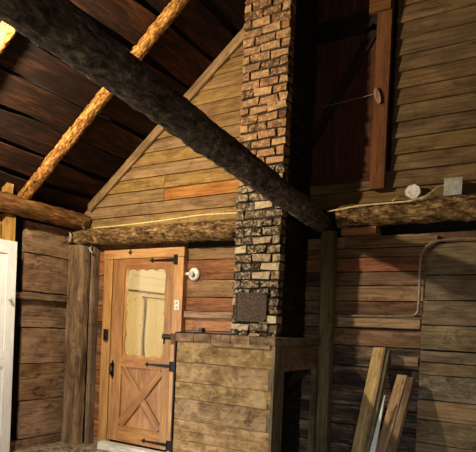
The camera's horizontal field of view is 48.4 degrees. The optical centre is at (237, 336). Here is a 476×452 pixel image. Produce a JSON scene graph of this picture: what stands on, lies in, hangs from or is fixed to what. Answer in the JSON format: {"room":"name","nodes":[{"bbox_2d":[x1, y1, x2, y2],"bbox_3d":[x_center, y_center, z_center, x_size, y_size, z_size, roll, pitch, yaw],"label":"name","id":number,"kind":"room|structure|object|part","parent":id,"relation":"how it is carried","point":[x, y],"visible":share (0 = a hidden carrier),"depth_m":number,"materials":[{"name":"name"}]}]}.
{"room":"log cabin interior","nodes":[
{"label":"log cabin interior","id":0,"kind":"room"},
{"bbox_2d":[0,212,74,451],"bbox_3d":[-4.249,-0.171,2.961,0.180,2.800,8.900,3,1,31],"label":"wall","id":1,"kind":"structure","parent":0,"point":[42,247],"depth_m":6.09,"materials":[{"name":"brown wood"}]},
{"bbox_2d":[0,239,16,451],"bbox_3d":[-2.607,0.124,5.278,0.085,2.265,0.848,3,1,31],"label":"door","id":2,"kind":"structure","parent":1,"relation":"in","point":[8,249],"depth_m":5.57,"materials":[{"name":"paint"}]},
{"bbox_3d":[-2.558,0.672,5.454,0.014,0.710,0.264,3,1,31],"label":"panel","id":3,"kind":"part","parent":2,"relation":"part of","materials":[{"name":"white paint"}]},
{"bbox_3d":[-2.512,-0.362,5.438,0.014,1.020,0.264,3,1,31],"label":"panel","id":4,"kind":"part","parent":2,"relation":"part of","materials":[{"name":"white paint"}]},
{"bbox_2d":[15,292,66,301],"bbox_3d":[-2.256,-0.449,6.047,0.050,0.069,0.719,3,1,32],"label":"wall slat","id":5,"kind":"object","parent":1,"relation":"attached to","point":[20,295],"visible":0.91,"depth_m":6.02,"materials":[{"name":"brown wood"}]},
{"bbox_2d":[0,191,91,229],"bbox_3d":[-4.048,-1.426,2.810,0.240,0.240,8.533,3,1,31],"label":"log","id":6,"kind":"object","parent":1,"relation":"attached to","point":[12,204],"visible":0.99,"depth_m":5.83,"materials":[{"name":"brown wood"}]},
{"bbox_2d":[2,182,13,193],"bbox_3d":[-2.405,-1.555,5.539,0.074,0.111,0.090,3,1,31],"label":"wood block","id":7,"kind":"object","parent":6,"relation":"on","point":[8,187],"visible":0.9,"depth_m":5.51,"materials":[{"name":"brown wood"}]},
{"bbox_2d":[0,21,17,54],"bbox_3d":[-0.805,-3.157,3.535,4.752,3.636,0.162,3,1,31],"label":"rafter","id":8,"kind":"object","parent":6,"relation":"on","point":[7,32],"visible":0.34,"depth_m":4.08,"materials":[{"name":"wood"}]},
{"bbox_2d":[17,0,189,199],"bbox_3d":[-0.239,-3.143,4.476,4.750,3.646,0.142,3,1,31],"label":"rafter","id":9,"kind":"object","parent":6,"relation":"on","point":[174,8],"visible":0.81,"depth_m":5.14,"materials":[{"name":"brown wood"}]},
{"bbox_2d":[11,441,110,451],"bbox_3d":[-0.198,1.507,0.387,10.400,0.120,9.090,3,1,31],"label":"floor","id":10,"kind":"structure","parent":0,"point":[93,446],"depth_m":6.08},
{"bbox_2d":[0,214,15,240],"bbox_3d":[-2.495,-0.013,5.641,0.105,2.557,0.114,3,1,31],"label":"stud","id":11,"kind":"object","parent":10,"relation":"on","point":[8,222],"visible":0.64,"depth_m":5.59,"materials":[{"name":"brown wood"}]},
{"bbox_2d":[30,443,102,451],"bbox_3d":[-2.032,1.270,5.664,0.633,0.040,1.073,3,1,31],"label":"rubble","id":12,"kind":"object","parent":10,"relation":"on","point":[75,449],"visible":1,"depth_m":6.00,"materials":[{"name":"stone"}]},
{"bbox_2d":[61,245,89,444],"bbox_3d":[-1.946,0.100,6.363,0.275,2.373,0.173,3,1,31],"label":"post","id":13,"kind":"object","parent":10,"relation":"on","point":[76,333],"visible":1,"depth_m":6.29,"materials":[{"name":"brown wood"}]},
{"bbox_2d":[84,246,99,443],"bbox_3d":[-1.748,0.108,6.355,0.067,2.364,0.095,3,1,31],"label":"strip","id":14,"kind":"object","parent":10,"relation":"on","point":[95,256],"visible":1,"depth_m":6.33,"materials":[{"name":"brown wood"}]},
{"bbox_2d":[170,331,320,451],"bbox_3d":[0.071,0.688,4.559,0.937,1.415,0.888,3,1,31],"label":"fireplace surround","id":15,"kind":"object","parent":10,"relation":"on","point":[207,378],"visible":0.99,"depth_m":4.19,"materials":[{"name":"brown wood"}]},
{"bbox_2d":[162,333,174,344],"bbox_3d":[-0.564,0.020,4.549,0.201,0.096,0.100,3,1,31],"label":"pipe stub","id":16,"kind":"object","parent":15,"relation":"attached to","point":[171,336],"visible":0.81,"depth_m":4.54,"materials":[{"name":"black metal"}]},
{"bbox_3d":[-0.145,0.722,4.201,0.898,1.339,0.031,3,1,31],"label":"panel","id":17,"kind":"part","parent":15,"relation":"part of","materials":[{"name":"brown wood"}]},
{"bbox_2d":[230,329,238,334],"bbox_3d":[-0.031,-0.040,4.604,0.079,0.056,0.081,3,1,31],"label":"fragment","id":18,"kind":"object","parent":15,"relation":"on","point":[232,331],"visible":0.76,"depth_m":4.58,"materials":[{"name":"beige stone"}]},
{"bbox_2d":[240,330,248,334],"bbox_3d":[0.055,-0.034,4.557,0.070,0.052,0.066,3,1,31],"label":"fragment","id":19,"kind":"object","parent":15,"relation":"on","point":[243,332],"visible":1,"depth_m":4.53,"materials":[{"name":"beige stone"}]},
{"bbox_2d":[250,330,258,333],"bbox_3d":[0.142,-0.030,4.509,0.070,0.055,0.074,3,1,31],"label":"fragment","id":20,"kind":"object","parent":15,"relation":"on","point":[251,331],"visible":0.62,"depth_m":4.49,"materials":[{"name":"beige stone"}]},
{"bbox_3d":[0.517,0.046,4.363,0.030,0.063,0.775,3,1,31],"label":"rail","id":21,"kind":"part","parent":15,"relation":"part of","materials":[{"name":"brown wood"}]},
{"bbox_2d":[230,0,318,451],"bbox_3d":[0.310,-0.949,4.809,0.487,4.700,0.583,3,1,31],"label":"chimney","id":22,"kind":"object","parent":10,"relation":"on","point":[280,44],"visible":0.67,"depth_m":4.60,"materials":[{"name":"beige brick"}]},
{"bbox_3d":[0.112,-0.254,4.595,0.314,0.250,0.024,3,1,31],"label":"cleanout door","id":23,"kind":"part","parent":22,"relation":"part of","materials":[{"name":"brown metal"}]},
{"bbox_2d":[315,230,336,451],"bbox_3d":[0.779,0.246,4.743,0.147,2.362,0.128,3,1,31],"label":"post","id":24,"kind":"object","parent":10,"relation":"on","point":[328,266],"visible":0.95,"depth_m":4.69,"materials":[{"name":"brown wood"}]},
{"bbox_2d":[351,347,390,451],"bbox_3d":[1.042,0.762,4.329,0.156,1.355,0.544,3,1,40],"label":"board","id":25,"kind":"object","parent":10,"relation":"on","point":[380,358],"depth_m":4.37,"materials":[{"name":"brown wood"}]},
{"bbox_2d":[370,395,385,451],"bbox_3d":[1.028,0.957,4.166,0.087,0.975,0.370,3,1,37],"label":"board","id":26,"kind":"object","parent":10,"relation":"on","point":[376,434],"visible":1,"depth_m":4.20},
{"bbox_2d":[376,374,415,451],"bbox_3d":[1.181,0.881,4.201,0.152,1.134,0.610,3,1,43],"label":"leaning timber","id":27,"kind":"object","parent":10,"relation":"on","point":[394,420],"visible":1,"depth_m":4.27,"materials":[{"name":"brown wood"}]},
{"bbox_2d":[0,0,245,213],"bbox_3d":[-2.232,-3.132,1.667,5.246,4.043,9.100,3,1,31],"label":"ceiling","id":28,"kind":"structure","parent":0,"point":[42,96],"depth_m":5.13,"materials":[{"name":"brown wood"}]},
{"bbox_2d":[125,289,164,356],"bbox_3d":[-1.485,-0.007,8.508,0.100,2.350,3.540,3,1,31],"label":"wall","id":29,"kind":"structure","parent":0,"point":[136,305],"depth_m":8.23,"materials":[{"name":"wood"}]},
{"bbox_2d":[127,269,165,292],"bbox_3d":[-1.375,-0.947,8.395,0.120,0.460,3.440,3,1,31],"label":"ceiling","id":30,"kind":"structure","parent":29,"relation":"attached to","point":[151,280],"depth_m":8.35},
{"bbox_2d":[128,289,164,294],"bbox_3d":[-1.427,-0.699,8.423,0.025,0.030,3.440,3,1,31],"label":"trim","id":31,"kind":"structure","parent":29,"relation":"attached to","point":[132,290],"depth_m":8.36,"materials":[{"name":"brown wood"}]},
{"bbox_2d":[142,296,164,357],"bbox_3d":[-1.221,0.034,8.722,0.063,1.309,1.100,3,1,31],"label":"curtain","id":32,"kind":"object","parent":29,"relation":"hanging from","point":[154,325],"visible":0.3,"depth_m":8.50,"materials":[{"name":"beige fabric"}]},
{"bbox_3d":[-1.200,-0.608,8.717,0.024,0.024,1.100,3,1,31],"label":"rod","id":33,"kind":"part","parent":32,"relation":"part of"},
{"bbox_2d":[83,0,475,451],"bbox_3d":[2.210,-1.702,4.111,9.605,6.392,0.170,3,1,31],"label":"wall","id":34,"kind":"structure","parent":0,"point":[370,280],"depth_m":4.55,"materials":[{"name":"brown wood"}]},
{"bbox_2d":[103,329,107,340],"bbox_3d":[-1.551,-0.020,6.202,0.066,0.133,0.032,3,1,31],"label":"doorbell","id":35,"kind":"object","parent":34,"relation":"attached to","point":[105,331],"visible":1,"depth_m":6.19,"materials":[{"name":"black plastic"}]},
{"bbox_2d":[97,440,161,451],"bbox_3d":[-1.202,1.278,5.940,0.943,0.091,0.102,3,1,31],"label":"threshold","id":36,"kind":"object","parent":34,"relation":"attached to","point":[103,444],"depth_m":5.99,"materials":[{"name":"beige stone"}]},
{"bbox_2d":[97,247,187,451],"bbox_3d":[-1.102,0.170,5.984,1.170,2.305,0.070,3,1,31],"label":"trim","id":37,"kind":"structure","parent":34,"relation":"attached to","point":[180,279],"depth_m":6.10,"materials":[{"name":"brown wood"}]},
{"bbox_2d":[107,254,178,450],"bbox_3d":[-1.091,0.158,5.942,0.940,2.122,0.111,3,1,31],"label":"door","id":38,"kind":"structure","parent":34,"relation":"in","point":[138,402],"depth_m":5.98,"materials":[{"name":"brown wood"}]},
{"bbox_3d":[-1.091,0.699,5.981,0.620,0.690,0.017,3,1,31],"label":"panel","id":39,"kind":"part","parent":38,"relation":"part of","materials":[{"name":"brown wood"}]},
{"bbox_2d":[67,219,236,245],"bbox_3d":[-0.899,-1.118,5.787,2.588,0.236,0.220,3,1,31],"label":"log beam","id":40,"kind":"structure","parent":34,"relation":"attached to","point":[218,230],"depth_m":5.68,"materials":[{"name":"brown wood"}]},
{"bbox_2d":[93,212,236,228],"bbox_3d":[-0.770,-1.239,5.654,2.151,0.056,0.037,3,1,31],"label":"cable","id":41,"kind":"object","parent":40,"relation":"on","point":[229,212],"visible":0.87,"depth_m":5.62,"materials":[{"name":"beige plastic"}]},
{"bbox_2d":[88,28,244,211],"bbox_3d":[0.243,-3.200,5.205,4.630,3.597,0.032,3,1,31],"label":"trim","id":42,"kind":"structure","parent":34,"relation":"attached to","point":[236,42],"depth_m":5.85,"materials":[{"name":"brown wood"}]},
{"bbox_2d":[174,300,179,309],"bbox_3d":[-0.656,-0.337,5.674,0.068,0.106,0.023,3,1,31],"label":"power outlet","id":43,"kind":"object","parent":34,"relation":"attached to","point":[176,302],"visible":1,"depth_m":5.67,"materials":[{"name":"white plastic"}]},
{"bbox_2d":[185,268,199,280],"bbox_3d":[-0.497,-0.662,5.627,0.183,0.136,0.074,3,1,36],"label":"holder","id":44,"kind":"object","parent":34,"relation":"attached to","point":[194,273],"visible":1,"depth_m":5.60,"materials":[{"name":"white ceramic"}]},
{"bbox_2d":[184,311,232,318],"bbox_3d":[-0.175,-0.217,5.444,0.923,0.066,0.048,3,1,31],"label":"wall strip","id":45,"kind":"object","parent":34,"relation":"attached to","point":[225,315],"visible":0.64,"depth_m":5.50,"materials":[{"name":"brown wood"}]},
{"bbox_2d":[310,0,377,186],"bbox_3d":[0.912,-2.371,4.838,0.769,1.969,0.065,3,1,31],"label":"door","id":46,"kind":"structure","parent":34,"relation":"in","point":[347,32],"depth_m":4.80,"materials":[{"name":"brown wood"}]},
{"bbox_2d":[341,226,380,237],"bbox_3d":[1.075,-0.910,4.629,0.305,0.058,0.165,3,1,31],"label":"board","id":47,"kind":"object","parent":34,"relation":"attached to","point":[371,231],"visible":1,"depth_m":4.57,"materials":[{"name":"brown wood"}]},
{"bbox_2d":[338,317,420,328],"bbox_3d":[1.217,-0.118,4.608,0.714,0.079,0.046,3,1,31],"label":"wall strip","id":48,"kind":"object","parent":34,"relation":"attached to","point":[358,322],"visible":1,"depth_m":4.58,"materials":[{"name":"brown wood"}]},
{"bbox_2d":[369,0,394,190],"bbox_3d":[1.217,-2.365,4.566,0.190,2.186,0.095,3,1,31],"label":"post","id":49,"kind":"object","parent":34,"relation":"attached to","point":[384,8],"visible":1,"depth_m":4.54,"materials":[{"name":"brown wood"}]},
{"bbox_2d":[345,235,438,246],"bbox_3d":[1.306,-0.818,4.560,0.793,0.066,0.050,3,1,31],"label":"wall strip","id":50,"kind":"object","parent":34,"relation":"attached to","point":[423,239],"visible":0.98,"depth_m":4.52,"materials":[{"name":"brown wood"}]},
{"bbox_2d":[391,356,418,365],"bbox_3d":[1.414,0.207,4.488,0.225,0.077,0.043,3,1,31],"label":"wall strip","id":51,"kind":"object","parent":34,"relation":"attached to","point":[398,360],"visible":1,"depth_m":4.47,"materials":[{"name":"brown wood"}]},
{"bbox_2d":[335,194,475,228],"bbox_3d":[3.546,-0.933,3.119,6.171,0.263,0.252,3,1,31],"label":"log beam","id":52,"kind":"structure","parent":34,"relation":"attached to","point":[431,209],"depth_m":4.30,"materials":[{"name":"brown wood"}]},
{"bbox_2d":[327,185,443,211],"bbox_3d":[1.200,-1.149,4.394,0.948,0.173,0.096,3,1,24],"label":"cable","id":53,"kind":"object","parent":52,"relation":"attached to","point":[434,189],"visible":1,"depth_m":4.36,"materials":[{"name":"beige plastic"}]},
{"bbox_2d":[338,237,475,317],"bbox_3d":[1.891,-0.455,4.166,2.290,0.662,0.032,3,1,31],"label":"conduit","id":54,"kind":"object","parent":34,"relation":"attached to","point":[456,238],"visible":1,"depth_m":4.39,"materials":[{"name":"grey metal"}]},
{"bbox_2d":[405,184,421,199],"bbox_3d":[1.465,-1.198,4.421,0.126,0.126,0.079,3,1,31],"label":"junction box","id":55,"kind":"object","parent":34,"relation":"attached to","point":[413,191],"visible":0.96,"depth_m":4.39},
{"bbox_2d":[443,177,464,195],"bbox_3d":[1.733,-1.185,4.236,0.147,0.138,0.117,3,1,31],"label":"junction box","id":56,"kind":"object","parent":34,"relation":"attached to","point":[454,186],"visible":0.95,"depth_m":4.19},
{"bbox_2d":[420,193,442,199],"bbox_3d":[1.549,-1.115,4.221,0.198,0.065,0.024,2,1,-7],"label":"cable","id":57,"kind":"object","parent":56,"relation":"attached to","point":[440,193],"visible":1,"depth_m":4.21,"materials":[{"name":"beige plastic"}]},
{"bbox_3d":[-2.270,-1.788,-3.352,9.600,6.392,0.120,3,1,31],"label":"wall","id":58,"kind":"structure","parent":0,"visible":0},
{"bbox_2d":[0,0,331,232],"bbox_3d":[-0.998,-1.055,0.952,0.190,0.191,8.606,3,1,24],"label":"tie beam","id":59,"kind":"structure","parent":58,"relation":"attached to","point":[57,27],"depth_m":2.16,"materials":[{"name":"brown wood"}]}
]}

